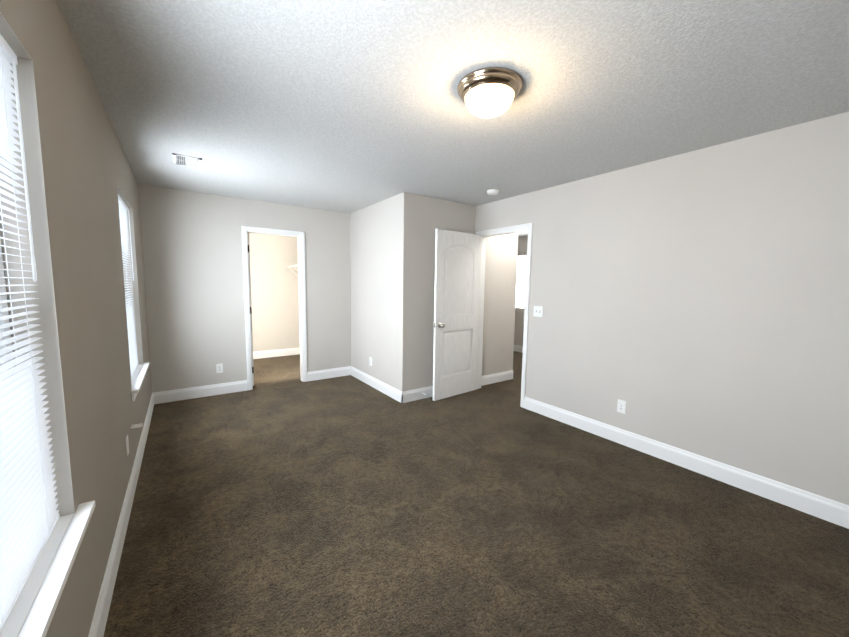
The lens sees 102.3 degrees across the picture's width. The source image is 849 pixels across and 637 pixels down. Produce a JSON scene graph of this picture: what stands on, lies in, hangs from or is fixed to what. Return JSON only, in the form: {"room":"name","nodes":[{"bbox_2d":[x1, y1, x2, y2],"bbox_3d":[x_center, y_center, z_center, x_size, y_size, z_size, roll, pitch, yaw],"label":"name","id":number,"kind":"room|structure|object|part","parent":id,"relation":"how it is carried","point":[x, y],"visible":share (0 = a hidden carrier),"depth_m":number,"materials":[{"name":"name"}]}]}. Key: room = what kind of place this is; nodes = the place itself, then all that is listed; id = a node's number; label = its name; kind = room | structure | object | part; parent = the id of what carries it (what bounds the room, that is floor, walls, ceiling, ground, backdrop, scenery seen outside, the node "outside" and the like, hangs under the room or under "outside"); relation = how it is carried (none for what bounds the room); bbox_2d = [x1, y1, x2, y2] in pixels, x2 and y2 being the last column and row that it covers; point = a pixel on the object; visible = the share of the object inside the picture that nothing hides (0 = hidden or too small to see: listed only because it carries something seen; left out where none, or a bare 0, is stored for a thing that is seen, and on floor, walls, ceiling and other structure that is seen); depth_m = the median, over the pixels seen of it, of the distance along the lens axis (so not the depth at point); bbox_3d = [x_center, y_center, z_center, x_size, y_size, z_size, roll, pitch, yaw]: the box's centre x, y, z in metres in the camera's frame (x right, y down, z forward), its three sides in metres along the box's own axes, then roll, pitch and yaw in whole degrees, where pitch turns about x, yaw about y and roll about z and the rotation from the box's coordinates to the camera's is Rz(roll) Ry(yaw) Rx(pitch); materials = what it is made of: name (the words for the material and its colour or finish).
{"room":"empty bedroom","nodes":[
{"label":"empty bedroom","id":0,"kind":"room"},
{"bbox_2d":[0,0,151,636],"bbox_3d":[-2.106,-0.065,2.253,0.180,2.430,7.775,-3,7,-35],"label":"wall","id":1,"kind":"structure","parent":0,"point":[87,169],"depth_m":1.29,"materials":[{"name":"paint"}]},
{"bbox_2d":[0,239,14,381],"bbox_3d":[-1.019,-0.008,0.632,0.075,1.430,0.920,-3,7,-35],"label":"window","id":2,"kind":"structure","parent":1,"relation":"in","point":[3,297],"depth_m":1.00,"materials":[{"name":"glass"}]},
{"bbox_2d":[0,34,59,630],"bbox_3d":[-0.938,-0.014,0.689,0.040,1.425,0.912,-3,7,-35],"label":"window blinds","id":3,"kind":"object","parent":1,"relation":"attached to","point":[29,515],"visible":1,"depth_m":0.94,"materials":[{"name":"white plastic"}]},
{"bbox_2d":[0,500,95,636],"bbox_3d":[-0.973,0.743,0.748,0.220,0.086,1.030,-3,7,-35],"label":"window sill","id":4,"kind":"structure","parent":1,"relation":"attached to","point":[32,612],"depth_m":0.90,"materials":[{"name":"white wood"}]},
{"bbox_2d":[88,393,155,636],"bbox_3d":[-1.497,1.157,1.653,0.014,0.136,5.520,-3,7,-35],"label":"baseboard","id":5,"kind":"structure","parent":1,"relation":"attached to","point":[97,629],"depth_m":1.71,"materials":[{"name":"white wood"}]},
{"bbox_2d":[126,435,128,455],"bbox_3d":[-1.888,0.805,2.174,0.008,0.115,0.070,-3,7,-35],"label":"outlet","id":6,"kind":"object","parent":1,"relation":"attached to","point":[127,444],"visible":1,"depth_m":2.16,"materials":[{"name":"white plastic"}]},
{"bbox_2d":[118,195,137,377],"bbox_3d":[-2.410,-0.242,2.759,0.040,1.425,0.912,-3,7,-35],"label":"window blinds","id":7,"kind":"object","parent":1,"relation":"attached to","point":[124,231],"visible":0.54,"depth_m":2.91,"materials":[{"name":"white plastic"}]},
{"bbox_2d":[130,423,142,428],"bbox_3d":[-2.019,0.745,2.358,0.115,0.015,0.070,-3,7,-35],"label":"outlet","id":8,"kind":"object","parent":1,"relation":"attached to","point":[136,425],"visible":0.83,"depth_m":2.37,"materials":[{"name":"white plastic"}]},
{"bbox_2d":[131,362,149,401],"bbox_3d":[-2.445,0.515,2.818,0.220,0.086,1.030,-3,7,-35],"label":"trim","id":9,"kind":"structure","parent":1,"relation":"attached to","point":[138,377],"depth_m":2.74,"materials":[{"name":"white wood"}]},
{"bbox_2d":[138,184,350,392],"bbox_3d":[-2.129,-0.291,4.515,2.406,2.430,0.115,-3,7,-35],"label":"wall","id":10,"kind":"structure","parent":0,"point":[193,261],"depth_m":4.15,"materials":[{"name":"paint"}]},
{"bbox_2d":[153,380,247,403],"bbox_3d":[-2.684,0.888,4.171,0.938,0.136,0.014,-3,7,-35],"label":"baseboard","id":11,"kind":"structure","parent":10,"relation":"attached to","point":[238,386],"depth_m":4.14,"materials":[{"name":"white wood"}]},
{"bbox_2d":[216,363,222,372],"bbox_3d":[-2.545,0.619,4.244,0.070,0.115,0.008,-3,7,-35],"label":"outlet","id":12,"kind":"object","parent":10,"relation":"attached to","point":[219,368],"visible":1,"depth_m":4.24,"materials":[{"name":"white plastic"}]},
{"bbox_2d":[247,233,253,385],"bbox_3d":[-2.485,-0.125,4.743,0.171,2.020,0.644,-4,7,-38],"label":"closet door","id":13,"kind":"structure","parent":10,"relation":"in","point":[250,308],"depth_m":4.50,"materials":[{"name":"white wood"}]},
{"bbox_2d":[241,226,306,389],"bbox_3d":[-2.011,-0.131,4.617,0.766,2.095,0.147,-3,7,-35],"label":"door frame","id":14,"kind":"structure","parent":10,"relation":"attached to","point":[299,235],"depth_m":4.56,"materials":[{"name":"white wood"}]},
{"bbox_2d":[307,367,351,380],"bbox_3d":[-1.416,0.817,5.065,0.636,0.136,0.014,-3,7,-35],"label":"baseboard","id":15,"kind":"structure","parent":10,"relation":"attached to","point":[342,371],"depth_m":5.05,"materials":[{"name":"white wood"}]},
{"bbox_2d":[249,233,299,351],"bbox_3d":[-3.214,-0.469,6.139,2.521,2.430,0.115,-3,7,-35],"label":"wall","id":16,"kind":"structure","parent":0,"point":[275,303],"depth_m":6.36,"materials":[{"name":"paint"}]},
{"bbox_2d":[253,347,299,358],"bbox_3d":[-3.322,0.685,6.110,2.206,0.136,0.014,-3,7,-35],"label":"baseboard","id":17,"kind":"structure","parent":16,"relation":"attached to","point":[294,351],"depth_m":6.46,"materials":[{"name":"white wood"}]},
{"bbox_2d":[350,194,398,388],"bbox_3d":[-1.232,-0.369,5.426,0.115,2.430,3.347,-3,7,-35],"label":"wall","id":18,"kind":"structure","parent":0,"point":[374,273],"depth_m":4.49,"materials":[{"name":"paint"}]},
{"bbox_2d":[348,366,403,402],"bbox_3d":[-0.699,0.869,4.655,0.014,0.136,1.516,-3,7,-35],"label":"baseboard","id":19,"kind":"structure","parent":18,"relation":"attached to","point":[392,392],"depth_m":4.50,"materials":[{"name":"white wood"}]},
{"bbox_2d":[57,0,848,236],"bbox_3d":[0.473,-1.478,3.952,6.576,0.120,7.910,-3,7,-35],"label":"ceiling","id":20,"kind":"structure","parent":0,"point":[347,106],"depth_m":1.77,"materials":[{"name":"white paint"}]},
{"bbox_2d":[172,153,201,168],"bbox_3d":[-2.040,-1.347,2.937,0.200,0.014,0.300,-3,7,-35],"label":"ceiling vent","id":21,"kind":"object","parent":20,"relation":"in","point":[187,161],"visible":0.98,"depth_m":2.92,"materials":[{"name":"white metal"}]},
{"bbox_2d":[457,67,522,117],"bbox_3d":[0.337,-1.125,1.781,0.334,0.154,0.334,-3,7,-35],"label":"ceiling light fixture","id":22,"kind":"object","parent":20,"relation":"attached to","point":[489,92],"visible":1,"depth_m":1.69,"materials":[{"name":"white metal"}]},
{"bbox_2d":[487,189,499,194],"bbox_3d":[0.749,-1.372,3.722,0.136,0.036,0.136,-3,7,-35],"label":"smoke detector","id":23,"kind":"object","parent":20,"relation":"attached to","point":[493,191],"visible":1,"depth_m":3.68,"materials":[{"name":"white plastic"}]},
{"bbox_2d":[397,192,517,391],"bbox_3d":[0.520,-0.255,4.552,1.960,2.430,0.115,-3,7,-35],"label":"wall","id":24,"kind":"structure","parent":0,"point":[422,218],"depth_m":4.16,"materials":[{"name":"paint"}]},
{"bbox_2d":[404,386,432,402],"bbox_3d":[0.202,0.911,4.368,1.076,0.136,0.025,-3,7,-35],"label":"baseboard","id":25,"kind":"structure","parent":24,"relation":"attached to","point":[411,395],"depth_m":4.17,"materials":[{"name":"white wood"}]},
{"bbox_2d":[481,370,512,385],"bbox_3d":[1.037,0.864,4.963,0.745,0.136,0.014,-3,7,-35],"label":"baseboard","id":26,"kind":"structure","parent":24,"relation":"attached to","point":[507,375],"depth_m":4.97,"materials":[{"name":"white wood"}]},
{"bbox_2d":[103,351,848,636],"bbox_3d":[0.436,1.059,4.205,6.576,0.120,7.910,-3,7,-35],"label":"floor","id":27,"kind":"structure","parent":0,"point":[280,499],"depth_m":1.95,"materials":[{"name":"carpet"}]},
{"bbox_2d":[514,236,527,345],"bbox_3d":[3.014,-0.353,5.901,0.115,2.430,7.480,-3,7,-35],"label":"wall","id":28,"kind":"structure","parent":0,"point":[519,311],"depth_m":7.21,"materials":[{"name":"paint"}]},
{"bbox_2d":[514,345,522,352],"bbox_3d":[2.392,0.705,6.755,0.014,0.136,3.485,-3,7,-35],"label":"baseboard","id":29,"kind":"structure","parent":28,"relation":"attached to","point":[517,348],"depth_m":7.29,"materials":[{"name":"white wood"}]},
{"bbox_2d":[515,256,526,307],"bbox_3d":[2.215,-0.735,6.893,0.010,1.070,1.200,-3,7,-35],"label":"window glow in the far room","id":30,"kind":"object","parent":28,"relation":"attached to","point":[521,280],"depth_m":7.15,"materials":[{"name":"white"}]},
{"bbox_2d":[475,112,848,504],"bbox_3d":[1.857,-0.078,2.977,0.115,2.430,4.018,-3,7,-35],"label":"wall","id":31,"kind":"structure","parent":0,"point":[696,302],"depth_m":2.51,"materials":[{"name":"paint"}]},
{"bbox_2d":[476,223,532,407],"bbox_3d":[0.966,-0.050,4.244,0.147,2.095,0.886,-3,7,-35],"label":"door frame","id":32,"kind":"structure","parent":31,"relation":"attached to","point":[528,227],"depth_m":3.98,"materials":[{"name":"white wood"}]},
{"bbox_2d":[432,229,481,400],"bbox_3d":[0.414,-0.039,4.259,0.762,2.030,0.171,-4,7,-40],"label":"door","id":33,"kind":"structure","parent":32,"relation":"attached to","point":[456,302],"depth_m":4.21,"materials":[{"name":"white wood"}]},
{"bbox_3d":[0.160,0.078,4.059,0.104,0.066,0.171,-4,7,-40],"label":"knob","id":34,"kind":"part","parent":33,"relation":"part of","materials":[{"name":"silver metal"}]},
{"bbox_2d":[533,306,542,316],"bbox_3d":[1.239,-0.078,3.739,0.017,0.116,0.116,-3,7,-35],"label":"light switch","id":35,"kind":"object","parent":31,"relation":"attached to","point":[538,311],"visible":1,"depth_m":3.74,"materials":[{"name":"white plastic"}]},
{"bbox_2d":[617,399,625,413],"bbox_3d":[1.767,0.791,3.067,0.008,0.115,0.070,-3,7,-35],"label":"outlet","id":36,"kind":"object","parent":31,"relation":"attached to","point":[621,406],"visible":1,"depth_m":3.06,"materials":[{"name":"white plastic"}]},
{"bbox_2d":[524,397,848,528],"bbox_3d":[2.042,1.105,2.696,0.014,0.136,3.077,-3,7,-35],"label":"baseboard","id":37,"kind":"structure","parent":31,"relation":"attached to","point":[827,509],"depth_m":2.55,"materials":[{"name":"white wood"}]},
{"bbox_3d":[-1.829,-0.427,5.921,0.115,2.430,1.845,-3,7,-35],"label":"wall","id":38,"kind":"structure","parent":0,"visible":0},
{"bbox_2d":[283,264,297,270],"bbox_3d":[-2.156,-0.774,5.985,0.312,0.304,1.293,-3,7,-35],"label":"wire closet shelf","id":39,"kind":"object","parent":38,"relation":"attached to","point":[291,266],"visible":0.46,"depth_m":5.97,"materials":[{"name":"white metal"}]}
]}

